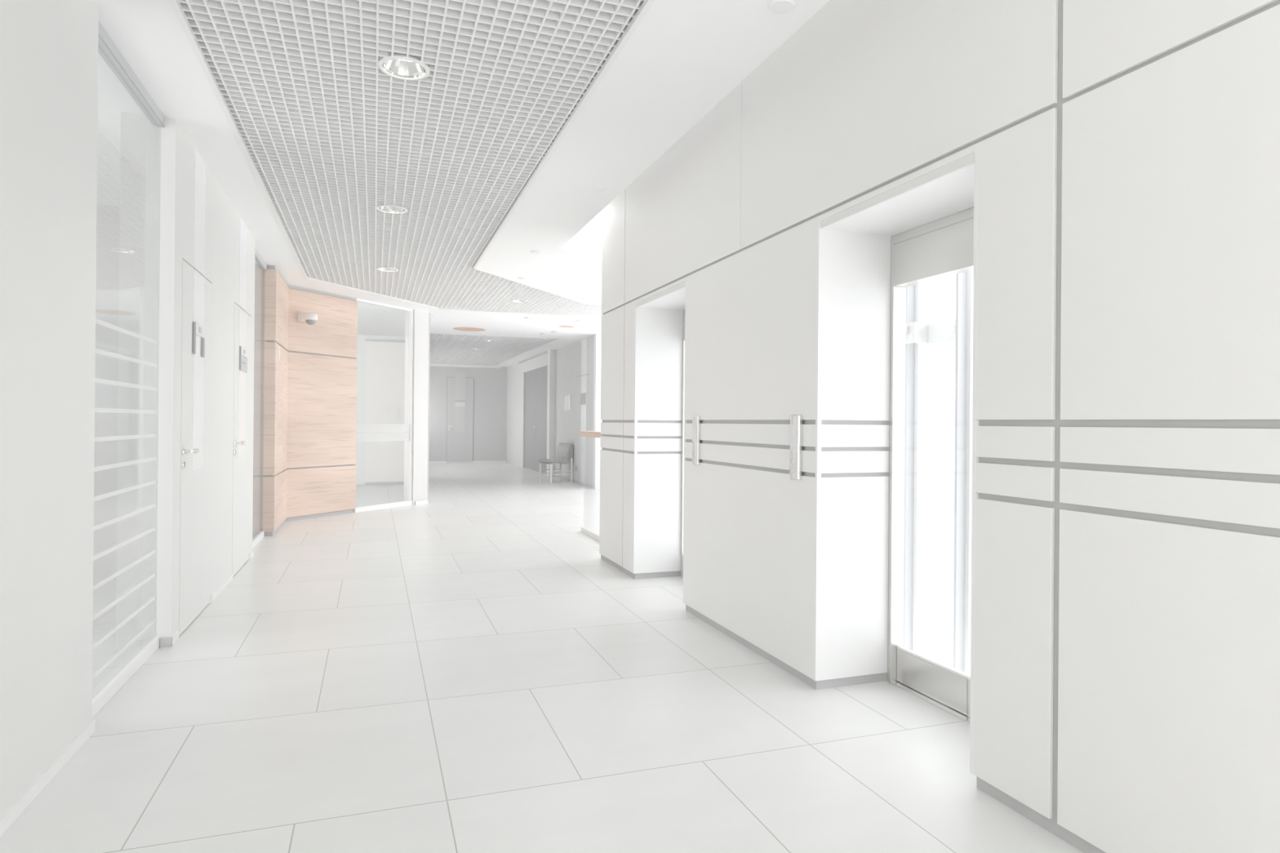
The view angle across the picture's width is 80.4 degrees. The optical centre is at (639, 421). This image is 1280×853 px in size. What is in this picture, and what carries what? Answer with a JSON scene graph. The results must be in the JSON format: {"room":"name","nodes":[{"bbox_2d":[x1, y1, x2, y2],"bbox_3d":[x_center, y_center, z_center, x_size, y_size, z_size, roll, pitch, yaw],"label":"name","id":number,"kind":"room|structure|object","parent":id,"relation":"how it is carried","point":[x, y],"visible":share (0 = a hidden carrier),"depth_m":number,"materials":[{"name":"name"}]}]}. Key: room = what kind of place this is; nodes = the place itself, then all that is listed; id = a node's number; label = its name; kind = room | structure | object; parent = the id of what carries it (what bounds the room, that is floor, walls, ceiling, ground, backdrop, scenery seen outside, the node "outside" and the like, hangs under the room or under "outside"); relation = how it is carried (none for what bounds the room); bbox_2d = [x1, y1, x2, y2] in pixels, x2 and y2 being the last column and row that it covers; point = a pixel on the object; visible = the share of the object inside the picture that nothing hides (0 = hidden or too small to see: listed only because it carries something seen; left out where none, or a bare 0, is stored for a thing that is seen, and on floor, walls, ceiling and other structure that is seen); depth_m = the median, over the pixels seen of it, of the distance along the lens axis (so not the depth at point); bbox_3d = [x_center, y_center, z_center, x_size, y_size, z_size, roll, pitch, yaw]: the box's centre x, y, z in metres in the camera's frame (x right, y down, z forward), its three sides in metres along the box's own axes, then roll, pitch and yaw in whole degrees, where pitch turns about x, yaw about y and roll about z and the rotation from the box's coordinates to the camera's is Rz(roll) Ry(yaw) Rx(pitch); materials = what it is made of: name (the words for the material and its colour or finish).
{"room":"hospital interior","nodes":[
{"label":"hospital interior","id":0,"kind":"room"},
{"bbox_2d":[0,0,98,816],"bbox_3d":[-1.502,-0.211,0.731,0.247,2.900,4.775,1,0,-19],"label":"wall","id":1,"kind":"structure","parent":0,"point":[49,48],"depth_m":2.56,"materials":[{"name":"white paint"}]},
{"bbox_2d":[0,718,95,836],"bbox_3d":[-1.425,1.216,0.766,0.080,0.047,4.787,1,0,-19],"label":"baseboard","id":2,"kind":"structure","parent":1,"relation":"attached to","point":[26,797],"depth_m":2.56,"materials":[{"name":"white paint"}]},
{"bbox_2d":[93,204,119,580],"bbox_3d":[-5.086,-0.232,5.579,3.300,2.900,0.100,1,0,-19],"label":"wall","id":3,"kind":"structure","parent":0,"point":[108,217],"depth_m":5.86,"materials":[{"name":"white paint"}]},
{"bbox_2d":[194,147,205,275],"bbox_3d":[-2.761,-1.302,4.748,0.002,0.724,0.303,1,0,-19],"label":"wall panel","id":4,"kind":"object","parent":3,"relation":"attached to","point":[200,165],"depth_m":4.74,"materials":[{"name":"white paint"}]},
{"bbox_2d":[239,216,247,311],"bbox_3d":[-3.317,-1.304,6.331,0.002,0.724,0.377,1,0,-19],"label":"wall panel","id":5,"kind":"object","parent":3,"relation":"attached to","point":[243,228],"depth_m":6.32,"materials":[{"name":"white paint"}]},
{"bbox_2d":[115,111,255,650],"bbox_3d":[-3.174,-0.216,5.505,0.258,2.900,2.948,1,0,-19],"label":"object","id":6,"kind":"structure","parent":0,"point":[157,164],"depth_m":4.14,"materials":[{"name":"white paint"}]},
{"bbox_2d":[92,21,165,718],"bbox_3d":[-2.442,-0.214,3.572,0.058,2.900,1.184,1,0,-19],"label":"window","id":7,"kind":"structure","parent":6,"relation":"attached to","point":[108,50],"depth_m":3.56,"materials":[{"name":"white glass"}]},
{"bbox_2d":[160,637,172,647],"bbox_3d":[-2.594,1.211,4.142,0.056,0.050,0.010,1,0,-19],"label":"baseboard","id":8,"kind":"object","parent":6,"relation":"attached to","point":[164,642],"visible":1,"depth_m":4.14,"materials":[{"name":"grey metal"}]},
{"bbox_2d":[178,259,212,635],"bbox_3d":[-2.771,0.149,4.726,0.128,2.170,0.845,1,0,-19],"label":"door","id":9,"kind":"structure","parent":6,"relation":"attached to","point":[197,291],"depth_m":4.67,"materials":[{"name":"white paint"}]},
{"bbox_2d":[192,321,204,357],"bbox_3d":[-2.750,-0.506,4.720,0.010,0.193,0.300,1,0,-19],"label":"door sign","id":10,"kind":"object","parent":9,"relation":"attached to","point":[198,330],"visible":1,"depth_m":4.70,"materials":[{"name":"grey paint"}]},
{"bbox_2d":[171,550,253,645],"bbox_3d":[-3.057,1.212,5.544,0.012,0.047,2.954,1,0,-19],"label":"baseboard","id":11,"kind":"structure","parent":6,"relation":"attached to","point":[175,637],"depth_m":5.40,"materials":[{"name":"white paint"}]},
{"bbox_2d":[231,302,250,576],"bbox_3d":[-3.336,0.147,6.335,0.128,2.170,0.835,1,0,-19],"label":"door","id":12,"kind":"structure","parent":6,"relation":"attached to","point":[242,380],"depth_m":6.29,"materials":[{"name":"white paint"}]},
{"bbox_2d":[239,346,247,373],"bbox_3d":[-3.318,-0.513,6.335,0.010,0.195,0.375,1,0,-19],"label":"door sign","id":13,"kind":"object","parent":12,"relation":"attached to","point":[242,352],"visible":1,"depth_m":6.29,"materials":[{"name":"grey paint"}]},
{"bbox_2d":[252,248,266,548],"bbox_3d":[-3.816,-0.218,7.483,0.058,2.900,1.210,1,0,-19],"label":"window","id":14,"kind":"structure","parent":6,"relation":"attached to","point":[260,264],"depth_m":7.79,"materials":[{"name":"grey metal"}]},
{"bbox_2d":[252,259,262,537],"bbox_3d":[-3.833,-0.223,7.477,0.002,2.786,1.210,1,0,-19],"label":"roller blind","id":15,"kind":"object","parent":14,"relation":"attached to","point":[258,266],"depth_m":7.80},
{"bbox_2d":[259,265,357,536],"bbox_3d":[-4.222,-0.218,9.204,0.711,2.900,2.343,0,0,2],"label":"wall","id":16,"kind":"structure","parent":0,"point":[308,400],"depth_m":9.49,"materials":[{"name":"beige wood"}]},
{"bbox_2d":[277,345,279,360],"bbox_3d":[-3.982,-0.748,8.346,0.008,0.160,0.130,1,0,-19],"label":"switch plate","id":17,"kind":"object","parent":16,"relation":"attached to","point":[278,346],"visible":1,"depth_m":8.30,"materials":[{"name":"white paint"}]},
{"bbox_2d":[297,312,317,324],"bbox_3d":[-4.103,-1.265,9.381,0.229,0.148,0.160,0,0,28],"label":"security camera","id":18,"kind":"object","parent":16,"relation":"attached to","point":[310,318],"visible":1,"depth_m":9.32,"materials":[{"name":"white paint"}]},
{"bbox_2d":[354,298,413,512],"bbox_3d":[-3.629,-0.210,10.752,0.065,2.900,1.121,0,0,25],"label":"window","id":19,"kind":"structure","parent":16,"relation":"in","point":[377,435],"depth_m":11.00,"materials":[{"name":"white paint"}]},
{"bbox_2d":[355,334,404,484],"bbox_3d":[-6.557,-0.231,12.720,5.260,2.900,3.150,1,0,-19],"label":"wall","id":20,"kind":"structure","parent":0,"point":[362,343],"depth_m":14.64,"materials":[{"name":"white paint"}]},
{"bbox_2d":[364,338,404,484],"bbox_3d":[-4.947,-0.174,14.759,0.790,2.820,0.070,1,0,-19],"label":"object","id":21,"kind":"structure","parent":20,"relation":"in","point":[384,358],"depth_m":14.74,"materials":[{"name":"white"}]},
{"bbox_2d":[395,408,399,418],"bbox_3d":[-4.738,-0.150,14.821,0.073,0.212,0.012,1,0,-19],"label":"notice","id":22,"kind":"object","parent":21,"relation":"attached to","point":[397,410],"visible":1,"depth_m":14.81,"materials":[{"name":"white"}]},
{"bbox_2d":[404,309,428,504],"bbox_3d":[-3.362,-0.207,11.393,0.222,2.900,0.284,0,0,30],"label":"wall column","id":23,"kind":"structure","parent":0,"point":[420,318],"depth_m":11.32,"materials":[{"name":"white paint"}]},
{"bbox_2d":[426,313,430,502],"bbox_3d":[-5.120,-0.212,16.776,0.140,2.900,10.950,1,0,-19],"label":"wall","id":24,"kind":"structure","parent":0,"point":[428,313],"depth_m":11.63,"materials":[{"name":"white paint"}]},
{"bbox_2d":[95,0,829,367],"bbox_3d":[-3.748,-1.807,10.181,8.850,0.311,24.900,1,0,-19],"label":"ceiling","id":25,"kind":"structure","parent":0,"point":[684,57],"depth_m":4.32,"materials":[{"name":"white paint"}]},
{"bbox_2d":[168,0,655,317],"bbox_3d":[0.008,-1.668,5.259,5.025,0.067,13.120,1,0,-19],"label":"grid","id":26,"kind":"object","parent":25,"relation":"attached to","point":[327,137],"visible":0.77,"depth_m":4.16,"materials":[{"name":"white metal"}]},
{"bbox_2d":[376,266,398,271],"bbox_3d":[-2.783,-1.713,8.337,0.236,0.094,0.236,1,0,-19],"label":"ceiling light","id":27,"kind":"object","parent":26,"relation":"attached to","point":[386,268],"visible":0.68,"depth_m":8.40,"materials":[{"name":"silver metal"}]},
{"bbox_2d":[376,203,408,213],"bbox_3d":[-1.951,-1.710,5.960,0.236,0.094,0.236,1,0,-19],"label":"ceiling light","id":28,"kind":"object","parent":26,"relation":"attached to","point":[388,208],"visible":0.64,"depth_m":6.02,"materials":[{"name":"silver metal"}]},
{"bbox_2d":[377,51,430,79],"bbox_3d":[-1.113,-1.708,3.576,0.236,0.094,0.236,1,0,-19],"label":"ceiling light","id":29,"kind":"object","parent":26,"relation":"attached to","point":[399,66],"visible":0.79,"depth_m":3.63,"materials":[{"name":"white paint"}]},
{"bbox_2d":[511,298,528,302],"bbox_3d":[-1.659,-1.700,10.439,0.236,0.094,0.236,1,0,-19],"label":"ceiling light","id":30,"kind":"object","parent":26,"relation":"attached to","point":[520,300],"visible":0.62,"depth_m":10.48,"materials":[{"name":"silver metal"}]},
{"bbox_2d":[453,327,485,331],"bbox_3d":[-3.062,-1.648,13.581,0.570,0.005,0.570,1,0,-19],"label":"ceiling disc","id":31,"kind":"object","parent":25,"relation":"attached to","point":[465,329],"visible":1,"depth_m":13.60,"materials":[{"name":"beige ceramic"}]},
{"bbox_2d":[429,333,557,365],"bbox_3d":[-4.122,-1.678,18.302,2.530,0.067,7.830,1,0,-19],"label":"grid","id":32,"kind":"object","parent":25,"relation":"attached to","point":[445,348],"visible":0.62,"depth_m":17.29,"materials":[{"name":"white metal"}]},
{"bbox_2d":[559,325,573,327],"bbox_3d":[-1.269,-1.634,13.077,0.256,0.005,0.256,1,0,-19],"label":"ceiling disc","id":33,"kind":"object","parent":25,"relation":"attached to","point":[559,326],"visible":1,"depth_m":13.08,"materials":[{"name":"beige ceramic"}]},
{"bbox_2d":[428,365,506,461],"bbox_3d":[-5.333,-0.203,22.584,3.590,2.900,0.150,1,0,-19],"label":"wall","id":34,"kind":"structure","parent":0,"point":[490,384],"depth_m":22.69,"materials":[{"name":"grey paint"}]},
{"bbox_2d":[446,372,473,462],"bbox_3d":[-5.336,-0.103,22.470,0.780,2.700,0.063,1,0,-19],"label":"door","id":35,"kind":"structure","parent":34,"relation":"in","point":[460,420],"depth_m":22.48,"materials":[{"name":"grey paint"}]},
{"bbox_2d":[454,400,465,406],"bbox_3d":[-5.343,-0.533,22.478,0.291,0.190,0.010,1,0,-19],"label":"door sign","id":36,"kind":"object","parent":35,"relation":"attached to","point":[458,402],"visible":1,"depth_m":22.47,"materials":[{"name":"white plastic"}]},
{"bbox_2d":[429,364,500,368],"bbox_3d":[-5.532,-1.632,22.417,2.800,0.045,0.030,1,0,-19],"label":"trim","id":37,"kind":"structure","parent":34,"relation":"attached to","point":[429,364],"depth_m":22.52,"materials":[{"name":"white paint"}]},
{"bbox_2d":[428,460,506,463],"bbox_3d":[-5.469,1.216,22.452,2.990,0.060,0.012,1,0,-19],"label":"baseboard","id":38,"kind":"structure","parent":34,"relation":"attached to","point":[485,461],"depth_m":22.71,"materials":[{"name":"white paint"}]},
{"bbox_2d":[506,352,547,475],"bbox_3d":[-2.888,-0.187,20.317,0.420,2.900,5.750,1,0,-19],"label":"wall","id":39,"kind":"structure","parent":0,"point":[515,455],"depth_m":21.25,"materials":[{"name":"white paint"}]},
{"bbox_2d":[517,350,547,364],"bbox_3d":[-2.762,-1.618,19.299,0.040,0.040,3.750,1,0,-19],"label":"trim","id":40,"kind":"structure","parent":39,"relation":"attached to","point":[546,351],"depth_m":18.99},
{"bbox_2d":[524,365,547,474],"bbox_3d":[-2.614,-0.027,19.035,0.070,2.560,2.950,1,0,-19],"label":"door","id":41,"kind":"structure","parent":39,"relation":"in","point":[535,380],"depth_m":19.02,"materials":[{"name":"grey paint"}]},
{"bbox_2d":[0,462,1083,852],"bbox_3d":[-3.774,1.387,10.176,8.850,0.300,24.900,1,0,-19],"label":"floor","id":42,"kind":"structure","parent":0,"point":[466,669],"depth_m":3.14,"materials":[{"name":"tile"}]},
{"bbox_2d":[537,443,573,483],"bbox_3d":[-1.768,0.862,15.761,0.566,0.804,0.553,1,0,-33],"label":"chair","id":43,"kind":"object","parent":42,"relation":"on","point":[565,451],"visible":1,"depth_m":15.69,"materials":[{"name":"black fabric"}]},
{"bbox_2d":[579,431,601,541],"bbox_3d":[-0.369,0.687,7.887,0.115,1.148,1.625,1,0,-19],"label":"balustrade","id":44,"kind":"object","parent":42,"relation":"on","point":[589,532],"visible":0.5,"depth_m":8.26,"materials":[{"name":"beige wood"}]},
{"bbox_2d":[546,349,555,476],"bbox_3d":[-1.903,-0.184,17.483,0.440,2.900,0.250,1,0,-19],"label":"wall column","id":45,"kind":"structure","parent":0,"point":[551,386],"depth_m":17.32,"materials":[{"name":"white paint"}]},
{"bbox_2d":[555,335,594,484],"bbox_3d":[-1.256,-0.181,15.855,0.300,2.900,3.250,1,0,-19],"label":"wall","id":46,"kind":"structure","parent":0,"point":[568,357],"depth_m":15.73,"materials":[{"name":"white paint"}]},
{"bbox_2d":[564,395,571,410],"bbox_3d":[-1.550,-0.393,16.202,0.028,0.320,0.500,1,0,-19],"label":"notice","id":47,"kind":"object","parent":46,"relation":"attached to","point":[567,397],"visible":1,"depth_m":16.16,"materials":[{"name":"white"}]},
{"bbox_2d":[555,475,592,488],"bbox_3d":[-1.399,1.242,15.754,0.012,0.050,3.150,1,0,-19],"label":"baseboard","id":48,"kind":"structure","parent":46,"relation":"attached to","point":[557,476],"depth_m":15.36,"materials":[{"name":"grey metal"}]},
{"bbox_2d":[580,392,586,404],"bbox_3d":[-1.129,-0.442,15.004,0.016,0.220,0.340,1,0,-19],"label":"door sign","id":49,"kind":"object","parent":46,"relation":"attached to","point":[583,396],"visible":1,"depth_m":14.96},
{"bbox_2d":[580,337,586,483],"bbox_3d":[-1.119,-0.182,15.002,0.006,2.900,0.390,1,0,-19],"label":"trim","id":50,"kind":"structure","parent":46,"relation":"attached to","point":[584,342],"depth_m":14.98,"materials":[{"name":"white paint"}]},
{"bbox_2d":[592,333,602,488],"bbox_3d":[-0.702,-0.180,14.248,0.320,2.900,0.150,1,0,-19],"label":"wall","id":51,"kind":"structure","parent":0,"point":[597,359],"depth_m":14.14,"materials":[{"name":"white paint"}]},
{"bbox_2d":[599,0,1279,852],"bbox_3d":[1.219,-0.354,3.110,0.444,3.240,8.260,1,0,-19],"label":"wall","id":52,"kind":"structure","parent":0,"point":[1117,162],"depth_m":2.41,"materials":[{"name":"white paint"}]},
{"bbox_2d":[680,310,684,577],"bbox_3d":[0.549,0.183,5.686,0.091,2.162,1.011,1,0,-19],"label":"elevator door","id":53,"kind":"structure","parent":52,"relation":"in","point":[683,317],"depth_m":6.13,"materials":[{"name":"metal"}]},
{"bbox_2d":[692,415,700,465],"bbox_3d":[0.353,0.123,4.848,0.030,0.320,0.090,1,0,-19],"label":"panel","id":54,"kind":"object","parent":52,"relation":"attached to","point":[695,419],"visible":1,"depth_m":4.82,"materials":[{"name":"silver metal"}]},
{"bbox_2d":[789,414,802,480],"bbox_3d":[0.756,0.128,3.702,0.030,0.322,0.090,1,0,-19],"label":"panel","id":55,"kind":"object","parent":52,"relation":"attached to","point":[796,420],"visible":1,"depth_m":3.68,"materials":[{"name":"silver metal"}]},
{"bbox_2d":[888,207,973,723],"bbox_3d":[1.412,0.186,3.230,0.091,2.162,0.967,1,0,-19],"label":"glass door","id":56,"kind":"structure","parent":52,"relation":"in","point":[944,247],"depth_m":3.58,"materials":[{"name":"clear glass"},{"name":"brushed steel"}]},
{"bbox_3d":[1.901,0.774,4.676,1.900,7.400,5.760,1,0,-19],"label":"wall","id":57,"kind":"structure","parent":0,"visible":0},
{"bbox_2d":[903,283,920,653],"bbox_3d":[1.489,-0.580,4.158,0.067,4.100,0.070,1,0,-19],"label":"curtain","id":58,"kind":"object","parent":57,"relation":"attached to","point":[913,292],"visible":0.39,"depth_m":4.14,"materials":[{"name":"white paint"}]},
{"bbox_2d":[917,274,973,675],"bbox_3d":[2.735,0.732,4.958,0.020,7.300,5.540,1,0,-19],"label":"window","id":59,"kind":"structure","parent":57,"relation":"in","point":[938,296],"depth_m":6.01,"materials":[{"name":"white glass"}]},
{"bbox_2d":[953,270,973,675],"bbox_3d":[1.617,-0.580,3.795,0.067,4.100,0.070,1,0,-19],"label":"curtain","id":60,"kind":"object","parent":57,"relation":"attached to","point":[964,281],"visible":0.44,"depth_m":3.78,"materials":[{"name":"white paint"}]},
{"bbox_2d":[905,319,973,345],"bbox_3d":[1.553,-0.460,4.054,0.189,0.158,0.440,1,0,-19],"label":"bracket","id":61,"kind":"object","parent":60,"relation":"attached to","point":[944,332],"visible":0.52,"depth_m":4.05,"materials":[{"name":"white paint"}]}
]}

